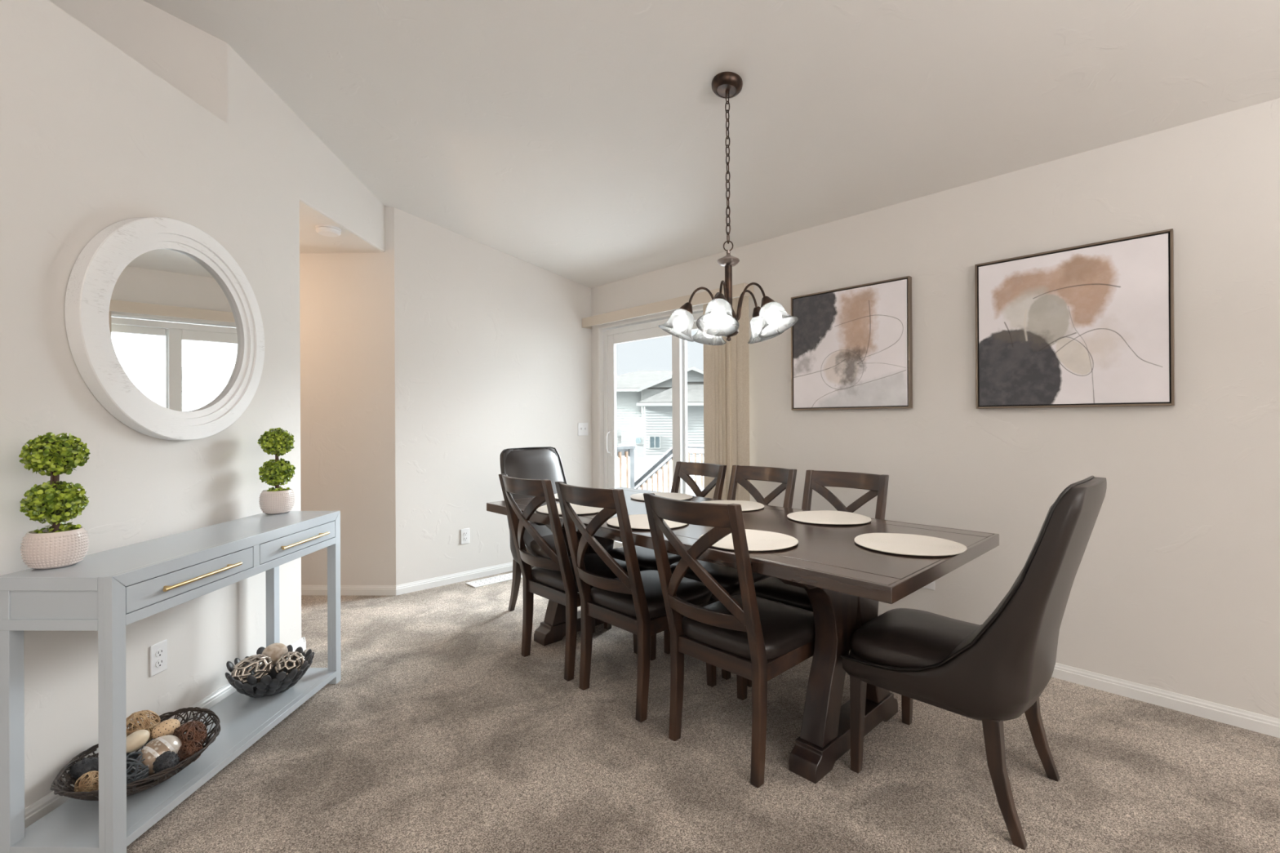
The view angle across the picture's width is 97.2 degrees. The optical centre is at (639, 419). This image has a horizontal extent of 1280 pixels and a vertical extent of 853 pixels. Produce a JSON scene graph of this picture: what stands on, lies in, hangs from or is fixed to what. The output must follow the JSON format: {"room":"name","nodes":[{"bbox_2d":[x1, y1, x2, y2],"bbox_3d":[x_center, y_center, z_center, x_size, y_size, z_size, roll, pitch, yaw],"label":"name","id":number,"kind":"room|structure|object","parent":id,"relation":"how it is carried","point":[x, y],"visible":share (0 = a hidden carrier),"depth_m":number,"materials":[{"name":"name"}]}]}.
{"room":"dining room","nodes":[
{"label":"dining room","id":0,"kind":"room"},
{"bbox_2d":[49,0,226,123],"bbox_3d":[-2.985,-1.636,1.466,3.095,1.150,0.081,0,0,-43],"label":"wall","id":1,"kind":"structure","parent":0,"point":[193,60],"depth_m":2.36,"materials":[{"name":"white paint"}]},
{"bbox_2d":[0,0,385,808],"bbox_3d":[-1.923,-0.184,1.039,0.120,3.033,5.875,0,0,2],"label":"wall","id":2,"kind":"structure","parent":0,"point":[92,139],"depth_m":2.03,"materials":[{"name":"white paint"}]},
{"bbox_2d":[149,639,167,677],"bbox_3d":[-1.823,0.905,2.138,0.009,0.116,0.072,0,0,2],"label":"wall outlet","id":3,"kind":"object","parent":2,"relation":"attached to","point":[157,651],"visible":1,"depth_m":2.13,"materials":[{"name":"white plastic"}]},
{"bbox_2d":[155,648,164,657],"bbox_3d":[-1.821,0.886,2.138,0.004,0.029,0.033,0,0,2],"label":"receptacle","id":4,"kind":"object","parent":3,"relation":"attached to","point":[159,652],"depth_m":2.14,"materials":[{"name":"grey plastic"}]},
{"bbox_2d":[155,658,164,667],"bbox_3d":[-1.821,0.925,2.138,0.004,0.029,0.033,0,0,2],"label":"receptacle","id":5,"kind":"object","parent":3,"relation":"attached to","point":[159,662],"depth_m":2.14,"materials":[{"name":"grey plastic"}]},
{"bbox_2d":[64,217,264,439],"bbox_3d":[-1.805,-0.344,2.231,0.055,0.856,0.856,0,0,2],"label":"round mirror","id":6,"kind":"object","parent":2,"relation":"attached to","point":[133,290],"visible":1,"depth_m":2.14,"materials":[{"name":"white wood"}]},
{"bbox_2d":[108,248,240,411],"bbox_3d":[-1.816,-0.344,2.232,0.012,0.632,0.632,0,0,2],"label":"mirror glass","id":7,"kind":"object","parent":6,"relation":"attached to","point":[159,295],"depth_m":2.21,"materials":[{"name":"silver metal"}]},
{"bbox_2d":[24,636,306,828],"bbox_3d":[-1.859,1.197,0.661,0.013,0.068,4.727,0,0,2],"label":"baseboard","id":8,"kind":"structure","parent":2,"relation":"attached to","point":[46,805],"depth_m":1.79,"materials":[{"name":"white paint"}]},
{"bbox_2d":[299,206,395,585],"bbox_3d":[-2.526,-0.160,4.054,1.736,3.000,0.140,0,0,2],"label":"wall","id":9,"kind":"structure","parent":0,"point":[347,308],"depth_m":3.97,"materials":[{"name":"white paint"}]},
{"bbox_2d":[301,585,396,595],"bbox_3d":[-2.498,1.206,3.974,1.581,0.068,0.013,0,0,2],"label":"baseboard","id":10,"kind":"structure","parent":9,"relation":"attached to","point":[345,590],"depth_m":3.96,"materials":[{"name":"white paint"}]},
{"bbox_2d":[394,207,592,585],"bbox_3d":[-1.125,-0.088,4.622,1.771,2.844,0.140,0,0,-43],"label":"wall","id":11,"kind":"structure","parent":0,"point":[493,350],"depth_m":4.36,"materials":[{"name":"white paint"}]},
{"bbox_2d":[395,562,512,595],"bbox_3d":[-1.071,1.199,4.560,1.765,0.068,0.013,0,0,-43],"label":"baseboard","id":12,"kind":"structure","parent":11,"relation":"attached to","point":[403,588],"depth_m":4.23,"materials":[{"name":"white paint"}]},
{"bbox_2d":[460,528,469,544],"bbox_3d":[-1.335,0.896,4.313,0.072,0.116,0.009,0,0,-43],"label":"wall outlet","id":13,"kind":"object","parent":11,"relation":"attached to","point":[464,533],"visible":1,"depth_m":4.31,"materials":[{"name":"white plastic"}]},
{"bbox_2d":[577,422,588,435],"bbox_3d":[-0.511,0.091,5.095,0.116,0.116,0.016,0,0,-43],"label":"light switch","id":14,"kind":"object","parent":11,"relation":"attached to","point":[583,428],"visible":1,"depth_m":5.10,"materials":[{"name":"white plastic"}]},
{"bbox_2d":[126,568,1279,852],"bbox_3d":[-0.583,1.285,0.954,6.060,0.120,9.000,0,0,-43],"label":"floor","id":15,"kind":"structure","parent":0,"point":[437,734],"depth_m":1.97,"materials":[{"name":"carpet"}]},
{"bbox_2d":[0,511,341,852],"bbox_3d":[-1.575,0.832,2.101,0.361,0.800,1.125,0,0,1],"label":"console table","id":16,"kind":"object","parent":15,"relation":"on","point":[106,592],"visible":0.87,"depth_m":1.66,"materials":[{"name":"grey paint"}]},
{"bbox_2d":[18,432,90,569],"bbox_3d":[-1.720,0.235,1.661,0.147,0.393,0.148,0,0,2],"label":"topiary plant","id":17,"kind":"object","parent":16,"relation":"on","point":[58,546],"visible":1,"depth_m":1.63,"materials":[{"name":"green plant"}]},
{"bbox_2d":[50,706,221,800],"bbox_3d":[-1.614,1.114,1.835,0.382,0.112,0.481,0,0,2],"label":"woven basket","id":18,"kind":"object","parent":16,"relation":"on","point":[62,788],"visible":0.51,"depth_m":1.77,"materials":[{"name":"brown wicker"}]},
{"bbox_2d":[67,756,98,780],"bbox_3d":[-1.747,1.107,1.780,0.088,0.068,0.076,0,0,-23],"label":"ball","id":19,"kind":"object","parent":18,"relation":"in","point":[77,771],"visible":0.57,"depth_m":1.76,"materials":[{"name":"grey"}]},
{"bbox_2d":[74,770,98,792],"bbox_3d":[-1.671,1.106,1.712,0.067,0.066,0.066,0,0,-12],"label":"ball","id":20,"kind":"object","parent":18,"relation":"in","point":[92,776],"visible":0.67,"depth_m":1.70,"materials":[{"name":"beige wicker"}]},
{"bbox_2d":[126,751,149,784],"bbox_3d":[-1.602,1.109,1.790,0.095,0.093,0.094,0,0,-33],"label":"ball","id":21,"kind":"object","parent":18,"relation":"in","point":[134,776],"visible":0.52,"depth_m":1.77,"materials":[{"name":"grey wicker"}]},
{"bbox_2d":[126,729,150,753],"bbox_3d":[-1.654,1.056,1.849,0.058,0.059,0.073,0,0,36],"label":"egg","id":22,"kind":"object","parent":18,"relation":"in","point":[137,740],"visible":0.89,"depth_m":1.84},
{"bbox_2d":[126,710,160,741],"bbox_3d":[-1.718,1.061,1.938,0.109,0.109,0.109,0,0,-16],"label":"ball","id":23,"kind":"object","parent":18,"relation":"in","point":[136,717],"visible":0.5,"depth_m":1.93,"materials":[{"name":"beige wicker"}]},
{"bbox_2d":[137,734,182,775],"bbox_3d":[-1.568,1.096,1.841,0.106,0.106,0.116,0,0,1],"label":"ball","id":24,"kind":"object","parent":18,"relation":"in","point":[157,747],"visible":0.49,"depth_m":1.82,"materials":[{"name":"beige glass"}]},
{"bbox_2d":[151,718,180,739],"bbox_3d":[-1.616,1.057,1.922,0.057,0.057,0.084,0,0,19],"label":"pod","id":25,"kind":"object","parent":18,"relation":"in","point":[166,727],"visible":0.77,"depth_m":1.91,"materials":[{"name":"beige"}]},
{"bbox_2d":[152,751,179,773],"bbox_3d":[-1.518,1.103,1.807,0.088,0.068,0.064,0,0,34],"label":"ball","id":26,"kind":"object","parent":18,"relation":"in","point":[168,759],"visible":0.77,"depth_m":1.79,"materials":[{"name":"grey"}]},
{"bbox_2d":[173,720,206,751],"bbox_3d":[-1.535,1.082,1.924,0.087,0.086,0.086,0,0,23],"label":"ball","id":27,"kind":"object","parent":18,"relation":"in","point":[193,727],"visible":0.7,"depth_m":1.91,"materials":[{"name":"brown wicker"}]},
{"bbox_2d":[177,740,203,764],"bbox_3d":[-1.497,1.107,1.875,0.069,0.070,0.069,0,0,6],"label":"ball","id":28,"kind":"object","parent":18,"relation":"in","point":[182,754],"visible":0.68,"depth_m":1.86,"materials":[{"name":"brown wicker"}]},
{"bbox_2d":[9,667,336,852],"bbox_3d":[-1.586,1.184,2.101,0.328,0.026,1.119,0,0,1],"label":"shelf","id":29,"kind":"object","parent":16,"relation":"attached to","point":[73,827],"depth_m":1.80,"materials":[{"name":"grey paint"}]},
{"bbox_2d":[225,644,314,697],"bbox_3d":[-1.587,1.096,2.427,0.313,0.150,0.334,0,0,-6],"label":"bowl","id":30,"kind":"object","parent":16,"relation":"on","point":[272,684],"visible":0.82,"depth_m":2.35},
{"bbox_2d":[231,653,273,685],"bbox_3d":[-1.643,1.065,2.387,0.117,0.120,0.165,0,0,30],"label":"ball","id":31,"kind":"object","parent":30,"relation":"in","point":[238,668],"visible":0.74,"depth_m":2.38,"materials":[{"name":"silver metal"}]},
{"bbox_2d":[262,643,288,665],"bbox_3d":[-1.617,1.041,2.497,0.100,0.092,0.092,0,0,-43],"label":"ball","id":32,"kind":"object","parent":30,"relation":"in","point":[275,651],"visible":0.68,"depth_m":2.47,"materials":[{"name":"beige plastic"}]},
{"bbox_2d":[274,651,305,675],"bbox_3d":[-1.519,1.069,2.452,0.108,0.110,0.111,0,0,27],"label":"ball","id":33,"kind":"object","parent":30,"relation":"in","point":[278,668],"visible":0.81,"depth_m":2.43,"materials":[{"name":"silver metal"}]},
{"bbox_2d":[257,427,295,514],"bbox_3d":[-1.675,0.236,2.604,0.146,0.394,0.148,0,0,2],"label":"topiary plant","id":34,"kind":"object","parent":16,"relation":"on","point":[277,500],"visible":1,"depth_m":2.57,"materials":[{"name":"green plant"}]},
{"bbox_2d":[465,573,522,587],"bbox_3d":[-1.106,1.229,4.311,0.410,0.012,0.150,0,0,-43],"label":"floor vent","id":35,"kind":"object","parent":15,"relation":"in","point":[502,578],"visible":0.8,"depth_m":4.28,"materials":[{"name":"white metal"}]},
{"bbox_2d":[499,446,566,611],"bbox_3d":[-0.545,0.711,3.642,0.503,1.037,0.696,0,0,-43],"label":"chair","id":36,"kind":"object","parent":15,"relation":"on","point":[544,463],"visible":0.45,"depth_m":3.72,"materials":[{"name":"black leather"}]},
{"bbox_2d":[505,448,564,550],"bbox_3d":[-0.629,0.505,3.729,0.479,0.590,0.383,0,0,-43],"label":"chair back","id":37,"kind":"object","parent":36,"relation":"on","point":[526,464],"depth_m":3.77,"materials":[{"name":"black leather"}]},
{"bbox_2d":[530,534,556,558],"bbox_3d":[-0.475,0.791,3.568,0.465,0.105,0.494,0,0,-43],"label":"seat cushion","id":38,"kind":"object","parent":36,"relation":"on","point":[535,549],"depth_m":3.43,"materials":[{"name":"black leather"}]},
{"bbox_2d":[498,474,637,681],"bbox_3d":[-0.364,0.752,2.891,0.651,0.950,0.447,0,0,-43],"label":"dining chair","id":39,"kind":"object","parent":15,"relation":"on","point":[553,579],"visible":0.86,"depth_m":2.70,"materials":[{"name":"brown wood"}]},
{"bbox_2d":[531,553,627,592],"bbox_3d":[-0.293,0.792,2.958,0.458,0.084,0.447,0,0,-43],"label":"seat cushion","id":40,"kind":"object","parent":39,"relation":"on","point":[548,580],"depth_m":2.83,"materials":[{"name":"black leather"}]},
{"bbox_2d":[555,481,716,722],"bbox_3d":[-0.024,0.749,2.529,0.651,0.950,0.447,0,0,-43],"label":"dining chair","id":41,"kind":"object","parent":15,"relation":"on","point":[633,602],"visible":0.95,"depth_m":2.36,"materials":[{"name":"brown wood"}]},
{"bbox_2d":[590,569,712,618],"bbox_3d":[0.046,0.790,2.595,0.458,0.084,0.447,0,0,-43],"label":"seat cushion","id":42,"kind":"object","parent":41,"relation":"on","point":[616,605],"depth_m":2.47,"materials":[{"name":"black leather"}]},
{"bbox_2d":[604,461,726,629],"bbox_3d":[0.164,0.750,3.327,0.651,0.950,0.447,0,0,-37],"label":"dining chair","id":43,"kind":"object","parent":15,"relation":"on","point":[646,557],"visible":0.29,"depth_m":3.37,"materials":[{"name":"brown wood"}]},
{"bbox_2d":[607,545,681,571],"bbox_3d":[0.087,0.791,3.268,0.458,0.084,0.447,0,0,-37],"label":"seat cushion","id":44,"kind":"object","parent":43,"relation":"on","point":[646,557],"depth_m":3.11,"materials":[{"name":"black leather"}]},
{"bbox_2d":[643,492,815,787],"bbox_3d":[0.363,0.747,2.121,0.651,0.950,0.447,0,0,-43],"label":"dining chair","id":45,"kind":"object","parent":15,"relation":"on","point":[726,633],"visible":0.94,"depth_m":1.96,"materials":[{"name":"brown wood"}]},
{"bbox_2d":[681,594,815,659],"bbox_3d":[0.433,0.787,2.187,0.458,0.084,0.447,0,0,-43],"label":"seat cushion","id":46,"kind":"object","parent":45,"relation":"on","point":[788,630],"depth_m":2.05,"materials":[{"name":"black leather"}]},
{"bbox_2d":[663,465,796,679],"bbox_3d":[0.497,0.747,3.005,0.651,0.950,0.447,0,0,-41],"label":"dining chair","id":47,"kind":"object","parent":15,"relation":"on","point":[727,578],"visible":0.42,"depth_m":3.02,"materials":[{"name":"brown wood"}]},
{"bbox_2d":[670,559,771,593],"bbox_3d":[0.425,0.788,2.941,0.458,0.084,0.447,0,0,-41],"label":"seat cushion","id":48,"kind":"object","parent":47,"relation":"on","point":[726,576],"depth_m":2.77,"materials":[{"name":"black leather"}]},
{"bbox_2d":[486,487,999,783],"bbox_3d":[0.281,0.842,2.689,1.015,0.762,2.240,0,0,-43],"label":"dining table","id":49,"kind":"object","parent":15,"relation":"on","point":[844,581],"visible":0.71,"depth_m":2.02,"materials":[{"name":"brown wood"}]},
{"bbox_2d":[536,502,604,514],"bbox_3d":[-0.345,0.458,2.887,0.366,0.011,0.366,0,0,-43],"label":"placemat","id":50,"kind":"object","parent":49,"relation":"on","point":[579,509],"visible":0.45,"depth_m":2.85,"materials":[{"name":"beige fabric"}]},
{"bbox_2d":[606,514,687,528],"bbox_3d":[0.035,0.456,2.511,0.366,0.010,0.366,0,0,-43],"label":"placemat","id":51,"kind":"object","parent":49,"relation":"on","point":[637,521],"visible":0.49,"depth_m":2.48,"materials":[{"name":"beige fabric"}]},
{"bbox_2d":[630,492,693,500],"bbox_3d":[0.126,0.456,3.316,0.366,0.011,0.366,0,0,-43],"label":"placemat","id":52,"kind":"object","parent":49,"relation":"on","point":[680,496],"visible":0.66,"depth_m":3.34,"materials":[{"name":"beige fabric"}]},
{"bbox_2d":[702,500,764,511],"bbox_3d":[0.467,0.454,2.966,0.366,0.010,0.366,0,0,-43],"label":"placemat","id":53,"kind":"object","parent":49,"relation":"on","point":[745,505],"visible":0.48,"depth_m":3.02,"materials":[{"name":"beige fabric"}]},
{"bbox_2d":[698,528,798,551],"bbox_3d":[0.405,0.453,2.120,0.366,0.011,0.366,0,0,-43],"label":"placemat","id":54,"kind":"object","parent":49,"relation":"on","point":[757,540],"visible":0.66,"depth_m":2.09,"materials":[{"name":"beige fabric"}]},
{"bbox_2d":[786,510,871,524],"bbox_3d":[0.863,0.451,2.587,0.366,0.010,0.366,0,0,-43],"label":"placemat","id":55,"kind":"object","parent":49,"relation":"on","point":[820,517],"visible":1,"depth_m":2.58,"materials":[{"name":"beige fabric"}]},
{"bbox_2d":[853,533,967,555],"bbox_3d":[0.968,0.450,2.034,0.366,0.011,0.366,0,0,-43],"label":"placemat","id":56,"kind":"object","parent":49,"relation":"on","point":[892,543],"visible":1,"depth_m":2.02,"materials":[{"name":"beige fabric"}]},
{"bbox_2d":[746,470,888,687],"bbox_3d":[0.849,0.745,2.656,0.651,0.950,0.447,0,0,-45],"label":"dining chair","id":57,"kind":"object","parent":15,"relation":"on","point":[772,588],"visible":0.32,"depth_m":2.76,"materials":[{"name":"brown wood"}]},
{"bbox_2d":[754,577,813,612],"bbox_3d":[0.780,0.786,2.588,0.458,0.084,0.447,0,0,-45],"label":"seat cushion","id":58,"kind":"object","parent":57,"relation":"on","point":[772,588],"depth_m":2.47,"materials":[{"name":"black leather"}]},
{"bbox_2d":[840,475,1106,850],"bbox_3d":[1.111,0.699,1.895,0.503,1.037,0.696,0,0,-43],"label":"chair","id":59,"kind":"object","parent":15,"relation":"on","point":[993,672],"visible":1,"depth_m":1.66,"materials":[{"name":"black leather"}]},
{"bbox_2d":[850,608,981,667],"bbox_3d":[1.042,0.780,1.968,0.465,0.105,0.494,0,0,-43],"label":"seat cushion","id":60,"kind":"object","parent":59,"relation":"on","point":[898,637],"depth_m":1.91,"materials":[{"name":"black leather"}]},
{"bbox_2d":[934,481,1087,664],"bbox_3d":[1.193,0.491,1.808,0.479,0.590,0.383,0,0,-43],"label":"chair back","id":61,"kind":"object","parent":59,"relation":"on","point":[1024,628],"depth_m":1.60,"materials":[{"name":"black leather"}]},
{"bbox_2d":[142,0,1279,288],"bbox_3d":[-0.436,-1.793,0.917,6.140,1.223,8.714,0,0,-43],"label":"ceiling","id":62,"kind":"structure","parent":0,"point":[582,142],"depth_m":2.49,"materials":[{"name":"white paint"}]},
{"bbox_2d":[315,224,341,236],"bbox_3d":[-1.916,-1.155,3.469,0.140,0.038,0.140,0,0,-43],"label":"smoke detector","id":63,"kind":"object","parent":62,"relation":"attached to","point":[326,230],"visible":1,"depth_m":3.43,"materials":[{"name":"white plastic"}]},
{"bbox_2d":[657,71,797,345],"bbox_3d":[0.387,-0.885,2.392,0.570,1.107,0.569,0,0,-43],"label":"chandelier","id":64,"kind":"object","parent":62,"relation":"hanging from","point":[770,320],"visible":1,"depth_m":2.35,"materials":[{"name":"brown metal"}]},
{"bbox_2d":[591,97,1279,719],"bbox_3d":[2.131,0.033,2.571,0.150,2.560,7.598,0,0,-43],"label":"wall","id":65,"kind":"structure","parent":0,"point":[1175,588],"depth_m":2.54,"materials":[{"name":"white paint"}]},
{"bbox_2d":[603,312,702,548],"bbox_3d":[0.236,0.210,4.555,0.140,2.033,1.598,0,0,-43],"label":"door","id":66,"kind":"structure","parent":65,"relation":"in","point":[646,331],"depth_m":4.73,"materials":[{"name":"white plastic"}]},
{"bbox_2d":[582,283,753,501],"bbox_3d":[0.135,0.142,4.481,0.112,2.110,1.787,0,0,-43],"label":"vertical blind","id":67,"kind":"object","parent":65,"relation":"attached to","point":[726,366],"visible":0.64,"depth_m":3.96,"materials":[{"name":"beige fabric"}]},
{"bbox_2d":[791,275,912,410],"bbox_3d":[1.238,-0.421,3.373,0.037,0.726,0.737,0,0,-43],"label":"framed painting","id":68,"kind":"object","parent":65,"relation":"attached to","point":[851,346],"visible":0.99,"depth_m":3.32,"materials":[{"name":"multicoloured paper"}]},
{"bbox_2d":[922,581,934,590],"bbox_3d":[1.561,0.865,3.059,0.009,0.116,0.072,0,0,-43],"label":"wall outlet","id":69,"kind":"object","parent":65,"relation":"attached to","point":[931,585],"visible":0.14,"depth_m":3.05,"materials":[{"name":"white plastic"}]},
{"bbox_2d":[974,228,1174,408],"bbox_3d":[1.965,-0.420,2.607,0.037,0.731,0.731,0,0,-43],"label":"framed painting","id":70,"kind":"object","parent":65,"relation":"attached to","point":[1091,324],"visible":1,"depth_m":2.56,"materials":[{"name":"multicoloured paper"}]},
{"bbox_2d":[1051,662,1279,737],"bbox_3d":[2.652,1.175,1.907,0.013,0.068,5.530,0,0,-43],"label":"baseboard","id":71,"kind":"structure","parent":65,"relation":"attached to","point":[1263,724],"depth_m":2.36,"materials":[{"name":"white paint"}]},
{"label":"outside","id":72,"kind":"structure","parent":0,"visible":0},
{"bbox_3d":[1.923,1.354,5.535,3.600,0.150,7.400,0,0,-43],"label":"deck","id":73,"kind":"object","parent":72,"visible":0},
{"bbox_2d":[616,445,635,488],"bbox_3d":[-0.958,0.958,7.932,2.320,1.080,0.150,0,0,-43],"label":"deck railing","id":74,"kind":"object","parent":73,"relation":"on","point":[628,451],"visible":0.12,"depth_m":8.59,"materials":[{"name":"white wood"}]},
{"bbox_2d":[687,443,704,492],"bbox_3d":[1.637,0.945,8.450,0.150,1.080,2.820,0,0,-43],"label":"deck railing","id":75,"kind":"object","parent":73,"relation":"on","point":[694,448],"visible":0.06,"depth_m":9.19,"materials":[{"name":"white wood"}]},
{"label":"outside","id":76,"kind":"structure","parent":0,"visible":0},
{"bbox_2d":[616,453,704,496],"bbox_3d":[16.772,2.761,50.339,86.400,0.200,130.000,0,0,-43],"label":"ground","id":77,"kind":"structure","parent":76,"point":[642,464],"depth_m":29.74,"materials":[{"name":"grey"}]},
{"bbox_2d":[616,429,622,463],"bbox_3d":[-3.419,1.145,34.498,4.750,3.200,3.000,0,0,0],"label":"garden shed","id":78,"kind":"object","parent":77,"relation":"on","point":[619,432],"visible":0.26,"depth_m":33.10,"materials":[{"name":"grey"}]},
{"bbox_2d":[635,436,644,457],"bbox_3d":[-0.014,1.996,40.392,0.710,1.480,0.310,0,0,0],"label":"air conditioner","id":79,"kind":"object","parent":77,"relation":"on","point":[639,441],"visible":1,"depth_m":40.30,"materials":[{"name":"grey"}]},
{"bbox_2d":[635,437,640,443],"bbox_3d":[-0.121,1.547,40.252,0.420,0.420,0.030,0,0,0],"label":"fan grille","id":80,"kind":"object","parent":79,"relation":"attached to","point":[637,440],"depth_m":40.24,"materials":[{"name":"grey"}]},
{"bbox_2d":[616,366,703,456],"bbox_3d":[1.246,-0.701,46.086,16.500,6.880,11.870,0,0,0],"label":"neighbor house","id":81,"kind":"structure","parent":77,"relation":"on","point":[643,397],"depth_m":43.10,"materials":[{"name":"grey plastic"}]},
{"bbox_3d":[-0.332,2.013,9.732,1.000,1.350,1.800,0,0,-43],"label":"stairs","id":82,"kind":"structure","parent":77,"relation":"on","visible":0},
{"bbox_2d":[634,446,672,492],"bbox_3d":[0.048,1.541,10.129,0.150,2.249,1.750,0,0,-43],"label":"deck railing","id":83,"kind":"object","parent":82,"relation":"attached to","point":[667,456],"visible":0.25,"depth_m":9.82,"materials":[{"name":"white wood"}]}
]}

